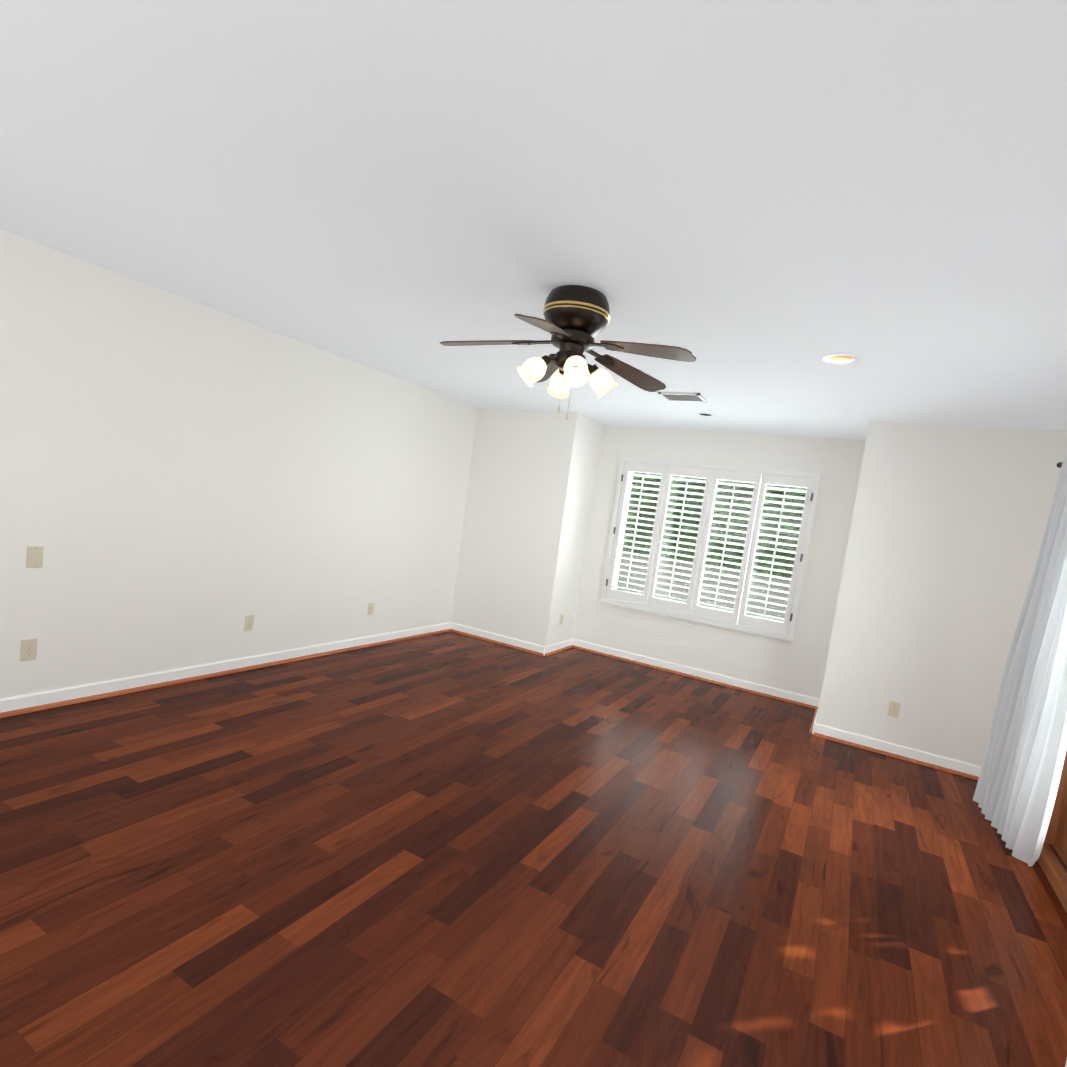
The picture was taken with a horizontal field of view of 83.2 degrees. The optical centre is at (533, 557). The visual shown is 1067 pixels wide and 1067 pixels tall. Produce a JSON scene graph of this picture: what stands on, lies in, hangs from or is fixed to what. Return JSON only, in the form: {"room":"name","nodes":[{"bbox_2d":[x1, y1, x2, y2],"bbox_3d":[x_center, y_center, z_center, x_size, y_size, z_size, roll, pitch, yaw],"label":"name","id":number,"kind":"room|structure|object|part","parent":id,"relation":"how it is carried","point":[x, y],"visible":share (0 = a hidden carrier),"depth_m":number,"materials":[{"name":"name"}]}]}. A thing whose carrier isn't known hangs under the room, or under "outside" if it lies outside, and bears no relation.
{"room":"empty bedroom","nodes":[
{"label":"empty bedroom","id":0,"kind":"room"},
{"bbox_2d":[0,229,476,698],"bbox_3d":[-2.242,-0.391,3.999,0.150,2.440,7.500,10,5,28],"label":"wall","id":1,"kind":"structure","parent":0,"point":[184,482],"depth_m":3.88,"materials":[{"name":"white paint"}]},
{"bbox_2d":[20,638,37,660],"bbox_3d":[-2.721,0.494,3.245,0.009,0.116,0.072,10,5,28],"label":"electrical outlet","id":2,"kind":"object","parent":1,"relation":"attached to","point":[28,650],"visible":1,"depth_m":3.24,"materials":[{"name":"beige plastic"}]},
{"bbox_2d":[26,546,43,567],"bbox_3d":[-2.653,-0.004,3.202,0.010,0.116,0.072,10,5,28],"label":"switch plate","id":3,"kind":"object","parent":1,"relation":"attached to","point":[34,557],"visible":1,"depth_m":3.20,"materials":[{"name":"beige plastic"}]},
{"bbox_2d":[0,622,451,717],"bbox_3d":[-2.475,0.787,3.768,0.034,0.091,6.550,10,5,28],"label":"baseboard","id":4,"kind":"structure","parent":1,"relation":"attached to","point":[18,705],"depth_m":4.04,"materials":[{"name":"white wood"}]},
{"bbox_2d":[244,615,253,630],"bbox_3d":[-2.083,0.477,4.412,0.009,0.116,0.072,10,5,28],"label":"electrical outlet","id":5,"kind":"object","parent":1,"relation":"attached to","point":[249,622],"visible":1,"depth_m":4.41,"materials":[{"name":"beige plastic"}]},
{"bbox_2d":[368,603,374,615],"bbox_3d":[-1.485,0.468,5.509,0.009,0.116,0.072,10,5,28],"label":"electrical outlet","id":6,"kind":"object","parent":1,"relation":"attached to","point":[371,609],"visible":1,"depth_m":5.50,"materials":[{"name":"beige plastic"}]},
{"bbox_2d":[451,408,602,645],"bbox_3d":[-0.091,-0.316,6.557,1.190,2.440,0.650,10,5,28],"label":"wall","id":7,"kind":"structure","parent":0,"point":[531,482],"depth_m":6.25,"materials":[{"name":"white paint"}]},
{"bbox_2d":[452,623,551,655],"bbox_3d":[-0.371,0.855,6.333,1.164,0.091,0.034,10,5,28],"label":"baseboard","id":8,"kind":"structure","parent":7,"relation":"attached to","point":[457,628],"depth_m":6.31,"materials":[{"name":"white wood"}]},
{"bbox_2d":[559,614,563,624],"bbox_3d":[0.299,0.645,6.325,0.009,0.116,0.072,10,5,28],"label":"electrical outlet","id":9,"kind":"object","parent":7,"relation":"attached to","point":[561,619],"visible":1,"depth_m":6.32,"materials":[{"name":"beige plastic"}]},
{"bbox_2d":[548,638,575,655],"bbox_3d":[0.273,0.941,6.349,0.034,0.091,0.570,10,5,28],"label":"baseboard","id":10,"kind":"structure","parent":7,"relation":"attached to","point":[567,644],"depth_m":6.43,"materials":[{"name":"white wood"}]},
{"bbox_2d":[0,631,1066,1066],"bbox_3d":[-0.223,1.271,2.914,5.200,0.120,7.500,10,5,28],"label":"floor","id":11,"kind":"structure","parent":0,"point":[448,849],"depth_m":2.38,"materials":[{"name":"brown wood"}]},
{"bbox_2d":[809,718,981,779],"bbox_3d":[2.697,1.431,4.436,1.219,0.091,0.034,10,5,28],"label":"baseboard","id":12,"kind":"structure","parent":11,"relation":"on","point":[930,760],"depth_m":4.44,"materials":[{"name":"white wood"}]},
{"bbox_2d":[0,0,1066,439],"bbox_3d":[0.120,-1.257,2.700,5.200,0.120,7.500,10,5,28],"label":"ceiling","id":13,"kind":"structure","parent":0,"point":[758,208],"depth_m":1.83,"materials":[{"name":"white paint"}]},
{"bbox_2d":[440,285,695,419],"bbox_3d":[0.180,-0.904,2.703,1.130,0.562,1.137,10,5,28],"label":"fan","id":14,"kind":"object","parent":13,"relation":"hanging from","point":[575,321],"visible":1,"depth_m":2.65,"materials":[{"name":"brown wood"}]},
{"bbox_3d":[0.146,-0.744,2.730,0.054,0.232,0.020,10,5,28],"label":"pull chain","id":15,"kind":"part","parent":14,"relation":"part of","materials":[{"name":"gold metal"}]},
{"bbox_2d":[658,392,706,401],"bbox_3d":[1.123,-1.208,4.517,0.310,0.013,0.250,10,5,28],"label":"ceiling vent","id":16,"kind":"object","parent":13,"relation":"in","point":[684,397],"visible":1,"depth_m":4.49,"materials":[{"name":"white metal"}]},
{"bbox_2d":[697,412,713,415],"bbox_3d":[1.455,-1.215,5.094,0.140,0.005,0.140,10,5,28],"label":"recessed light","id":17,"kind":"object","parent":13,"relation":"in","point":[705,414],"visible":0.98,"depth_m":5.08,"materials":[{"name":"white"}]},
{"bbox_2d":[822,353,861,363],"bbox_3d":[1.596,-1.069,3.104,0.186,0.087,0.186,10,5,28],"label":"recessed light","id":18,"kind":"object","parent":13,"relation":"in","point":[841,358],"visible":0.5,"depth_m":3.14,"materials":[{"name":"white"}]},
{"bbox_2d":[572,425,865,698],"bbox_3d":[1.775,-0.015,5.997,5.050,2.440,0.150,10,5,28],"label":"wall","id":19,"kind":"structure","parent":0,"point":[797,665],"depth_m":5.80,"materials":[{"name":"white paint"}]},
{"bbox_2d":[572,639,815,707],"bbox_3d":[1.511,1.134,6.049,2.525,0.091,0.034,10,5,28],"label":"baseboard","id":20,"kind":"structure","parent":19,"relation":"attached to","point":[774,693],"depth_m":5.97,"materials":[{"name":"white wood"}]},
{"bbox_2d":[612,471,805,620],"bbox_3d":[1.729,-0.148,6.060,1.810,1.450,0.040,10,5,28],"label":"window","id":21,"kind":"structure","parent":19,"relation":"in","point":[622,531],"depth_m":6.11,"materials":[{"name":"clear glass"}]},
{"bbox_2d":[601,456,822,641],"bbox_3d":[1.658,-0.147,5.929,1.926,1.566,0.079,10,5,28],"label":"window shutters","id":22,"kind":"object","parent":21,"relation":"attached to","point":[737,619],"visible":1,"depth_m":5.87,"materials":[{"name":"white wood"}]},
{"bbox_2d":[816,422,1066,766],"bbox_3d":[3.081,0.270,4.717,1.185,2.440,0.850,10,5,28],"label":"wall block","id":23,"kind":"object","parent":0,"point":[948,527],"visible":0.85,"depth_m":4.33,"materials":[{"name":"white paint"}]},
{"bbox_2d":[812,698,819,717],"bbox_3d":[2.383,1.334,5.081,0.034,0.091,0.780,10,5,28],"label":"baseboard","id":24,"kind":"structure","parent":23,"relation":"attached to","point":[815,705],"depth_m":5.47,"materials":[{"name":"white wood"}]},
{"bbox_2d":[887,701,900,717],"bbox_3d":[2.674,1.123,4.459,0.072,0.116,0.009,10,5,28],"label":"electrical outlet","id":25,"kind":"object","parent":23,"relation":"attached to","point":[894,709],"visible":1,"depth_m":4.46,"materials":[{"name":"beige plastic"}]},
{"bbox_3d":[2.874,0.391,2.963,0.150,2.440,4.130,10,5,28],"label":"wall","id":26,"kind":"structure","parent":0,"visible":0},
{"bbox_2d":[973,456,1066,865],"bbox_3d":[2.347,0.495,2.429,0.228,2.158,2.852,10,5,28],"label":"curtains","id":27,"kind":"object","parent":26,"relation":"hanging from","point":[1015,793],"visible":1,"depth_m":3.23,"materials":[{"name":"white fabric"}]},
{"bbox_3d":[2.514,-0.530,2.318,0.157,0.070,2.836,10,5,28],"label":"rod","id":28,"kind":"part","parent":27,"relation":"part of","materials":[{"name":"grey metal"}]},
{"bbox_2d":[1037,750,1066,911],"bbox_3d":[2.476,0.570,2.327,0.185,2.085,1.830,10,5,28],"label":"door frame","id":29,"kind":"structure","parent":26,"relation":"attached to","point":[1052,860],"depth_m":3.14,"materials":[{"name":"brown wood"}]},
{"bbox_3d":[1.441,1.612,2.750,14.050,0.080,12.500,10,5,28],"label":"ground","id":30,"kind":"structure","parent":0,"visible":0},
{"bbox_2d":[616,472,806,621],"bbox_3d":[4.794,-1.260,7.953,14.050,5.620,0.100,10,5,28],"label":"garden","id":31,"kind":"object","parent":30,"relation":"on","point":[716,570],"depth_m":9.02,"materials":[{"name":"green plant"}]}
]}

